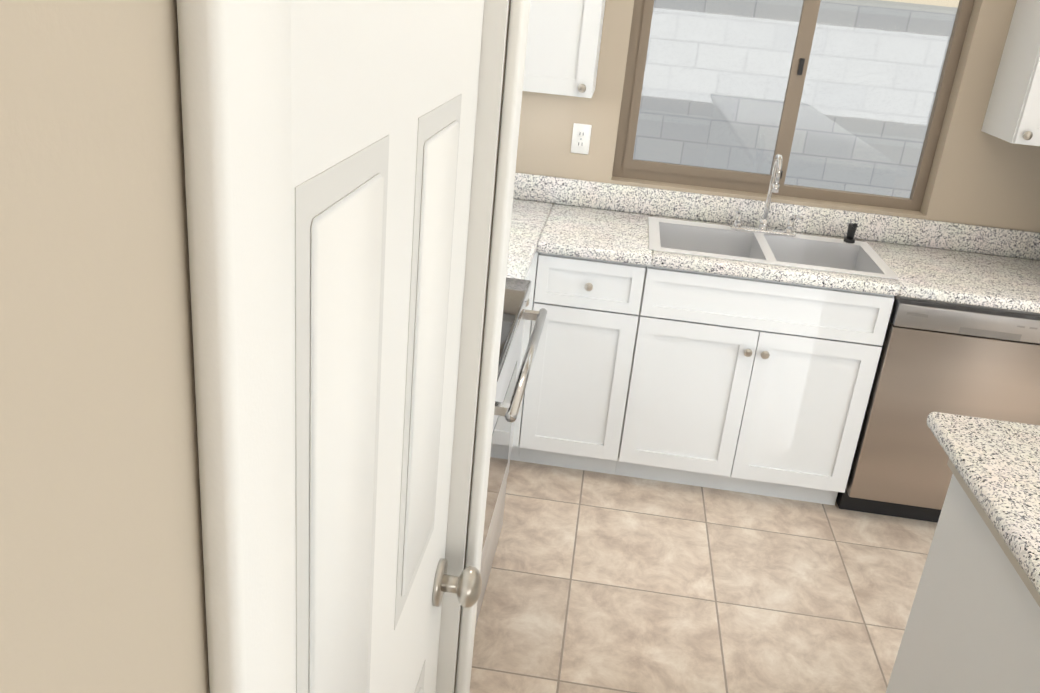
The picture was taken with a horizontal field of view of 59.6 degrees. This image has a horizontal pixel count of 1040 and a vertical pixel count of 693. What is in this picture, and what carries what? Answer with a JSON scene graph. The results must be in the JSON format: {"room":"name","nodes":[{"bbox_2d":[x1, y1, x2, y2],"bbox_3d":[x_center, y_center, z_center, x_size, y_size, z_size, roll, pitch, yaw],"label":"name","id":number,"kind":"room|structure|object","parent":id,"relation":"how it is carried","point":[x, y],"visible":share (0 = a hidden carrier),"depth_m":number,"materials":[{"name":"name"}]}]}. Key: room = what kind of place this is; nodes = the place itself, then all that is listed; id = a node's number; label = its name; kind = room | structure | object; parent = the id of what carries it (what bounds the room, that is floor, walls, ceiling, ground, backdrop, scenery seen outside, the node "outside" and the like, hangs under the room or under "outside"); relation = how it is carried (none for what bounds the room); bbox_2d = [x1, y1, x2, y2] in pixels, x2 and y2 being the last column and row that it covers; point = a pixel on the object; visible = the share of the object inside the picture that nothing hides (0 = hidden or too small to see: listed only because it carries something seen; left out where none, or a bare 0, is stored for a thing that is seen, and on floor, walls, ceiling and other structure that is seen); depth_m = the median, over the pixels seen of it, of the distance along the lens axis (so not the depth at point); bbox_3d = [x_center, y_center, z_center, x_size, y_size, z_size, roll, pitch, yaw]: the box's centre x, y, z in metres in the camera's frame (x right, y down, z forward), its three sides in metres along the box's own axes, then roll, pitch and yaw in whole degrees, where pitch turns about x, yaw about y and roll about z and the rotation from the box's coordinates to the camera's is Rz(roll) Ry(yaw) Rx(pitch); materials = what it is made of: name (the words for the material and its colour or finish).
{"room":"kitchen","nodes":[
{"label":"kitchen","id":0,"kind":"room"},
{"bbox_2d":[0,0,510,692],"bbox_3d":[-0.333,0.586,-0.551,0.120,2.743,4.158,7,22,5],"label":"wall","id":1,"kind":"structure","parent":0,"point":[102,586],"depth_m":0.24,"materials":[{"name":"beige paint"}]},
{"bbox_2d":[177,0,530,692],"bbox_3d":[-0.146,0.339,0.949,0.130,2.117,0.886,7,22,5],"label":"pantry door","id":2,"kind":"structure","parent":1,"relation":"in","point":[340,158],"depth_m":0.64,"materials":[{"name":"white wood"}]},
{"bbox_2d":[469,460,936,692],"bbox_3d":[2.938,1.852,0.848,8.100,0.050,6.640,7,22,5],"label":"floor","id":3,"kind":"structure","parent":0,"point":[598,582],"depth_m":2.88,"materials":[{"name":"tile"}]},
{"bbox_2d":[475,277,546,627],"bbox_3d":[-0.326,0.192,2.482,0.694,1.215,0.754,7,22,5],"label":"range","id":4,"kind":"object","parent":3,"relation":"on","point":[512,379],"visible":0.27,"depth_m":2.48,"materials":[{"name":"silver metal"}]},
{"bbox_2d":[510,251,538,460],"bbox_3d":[-0.282,0.009,3.408,0.637,0.872,1.089,7,22,5],"label":"base cabinet","id":5,"kind":"object","parent":3,"relation":"on","point":[515,447],"visible":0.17,"depth_m":3.28,"materials":[{"name":"white wood"}]},
{"bbox_2d":[506,204,549,279],"bbox_3d":[-0.275,-0.343,2.912,0.641,0.144,0.431,7,22,5],"label":"countertop","id":6,"kind":"structure","parent":5,"relation":"on","point":[528,223],"depth_m":3.16,"materials":[{"name":"stone"}]},
{"bbox_2d":[513,172,1039,312],"bbox_3d":[0.773,-0.412,3.335,2.627,0.144,0.659,7,22,5],"label":"countertop","id":7,"kind":"structure","parent":5,"relation":"on","point":[975,278],"depth_m":3.50,"materials":[{"name":"stone"}]},
{"bbox_2d":[648,217,898,279],"bbox_3d":[0.893,-0.298,3.376,0.850,0.164,0.490,7,22,5],"label":"double-bowl sink","id":8,"kind":"object","parent":7,"relation":"in","point":[797,250],"visible":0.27,"depth_m":3.51,"materials":[{"name":"silver metal"}]},
{"bbox_2d":[730,154,857,242],"bbox_3d":[1.065,-0.561,3.432,0.480,0.312,0.140,7,22,5],"label":"faucet","id":9,"kind":"object","parent":7,"relation":"on","point":[774,185],"visible":1,"depth_m":3.50,"materials":[{"name":"silver metal"}]},
{"bbox_2d":[525,273,528,306],"bbox_3d":[-0.319,0.129,3.099,0.646,0.872,0.369,7,22,5],"label":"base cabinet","id":10,"kind":"object","parent":3,"relation":"on","point":[527,303],"visible":0.1,"depth_m":2.94,"materials":[{"name":"white wood"}]},
{"bbox_2d":[519,253,645,474],"bbox_3d":[0.247,-0.006,3.571,0.377,0.872,0.646,7,22,5],"label":"base cabinet","id":11,"kind":"object","parent":3,"relation":"on","point":[575,397],"visible":0.67,"depth_m":3.29,"materials":[{"name":"white wood"}]},
{"bbox_2d":[615,250,893,504],"bbox_3d":[0.848,0.073,3.521,0.838,0.872,0.646,7,22,5],"label":"base cabinet","id":12,"kind":"object","parent":3,"relation":"on","point":[750,385],"visible":0.96,"depth_m":3.24,"materials":[{"name":"white wood"}]},
{"bbox_2d":[836,295,1039,522],"bbox_3d":[1.582,0.173,3.454,0.624,0.868,0.605,7,22,5],"label":"dishwasher","id":13,"kind":"object","parent":3,"relation":"on","point":[961,359],"visible":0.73,"depth_m":3.14,"materials":[{"name":"silver metal"}]},
{"bbox_2d":[886,459,1039,692],"bbox_3d":[1.128,1.272,0.611,0.884,0.874,3.193,7,22,5],"label":"kitchen island","id":14,"kind":"object","parent":3,"relation":"on","point":[973,624],"visible":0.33,"depth_m":1.82,"materials":[{"name":"white"}]},
{"bbox_2d":[927,412,1039,594],"bbox_3d":[1.167,0.857,0.422,0.912,0.040,3.532,7,22,5],"label":"island countertop","id":15,"kind":"structure","parent":14,"relation":"on","point":[996,463],"depth_m":1.83,"materials":[{"name":"stone"}]},
{"bbox_2d":[515,0,1039,260],"bbox_3d":[3.465,-0.610,3.333,8.100,2.743,0.140,7,22,5],"label":"wall","id":16,"kind":"structure","parent":0,"point":[978,176],"depth_m":3.50,"materials":[{"name":"beige paint"}]},
{"bbox_2d":[523,0,605,97],"bbox_3d":[-0.065,-1.332,3.255,0.747,0.758,0.351,7,22,5],"label":"upper cabinet","id":17,"kind":"object","parent":16,"relation":"attached to","point":[563,46],"visible":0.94,"depth_m":3.19,"materials":[{"name":"white wood"}]},
{"bbox_2d":[571,123,591,153],"bbox_3d":[0.242,-0.823,3.599,0.072,0.116,0.008,7,22,5],"label":"outlet","id":18,"kind":"object","parent":16,"relation":"attached to","point":[581,135],"visible":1,"depth_m":3.60,"materials":[{"name":"white plastic"}]},
{"bbox_2d":[612,0,974,210],"bbox_3d":[1.036,-1.111,3.491,1.235,1.055,0.056,7,22,5],"label":"sliding window","id":19,"kind":"structure","parent":16,"relation":"in","point":[626,164],"depth_m":3.56,"materials":[{"name":"brown metal"}]},
{"bbox_2d":[981,0,1039,145],"bbox_3d":[1.931,-1.072,3.090,0.380,0.758,0.351,7,22,5],"label":"upper cabinet","id":20,"kind":"object","parent":16,"relation":"attached to","point":[1012,115],"visible":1,"depth_m":3.14,"materials":[{"name":"white wood"}]},
{"label":"outside","id":21,"kind":"structure","parent":0,"visible":0},
{"bbox_2d":[633,0,959,197],"bbox_3d":[1.972,-5.029,8.304,21.000,7.060,11.850,7,22,5],"label":"block wall","id":22,"kind":"structure","parent":21,"point":[827,74],"depth_m":7.49,"materials":[{"name":"paint"}]}
]}

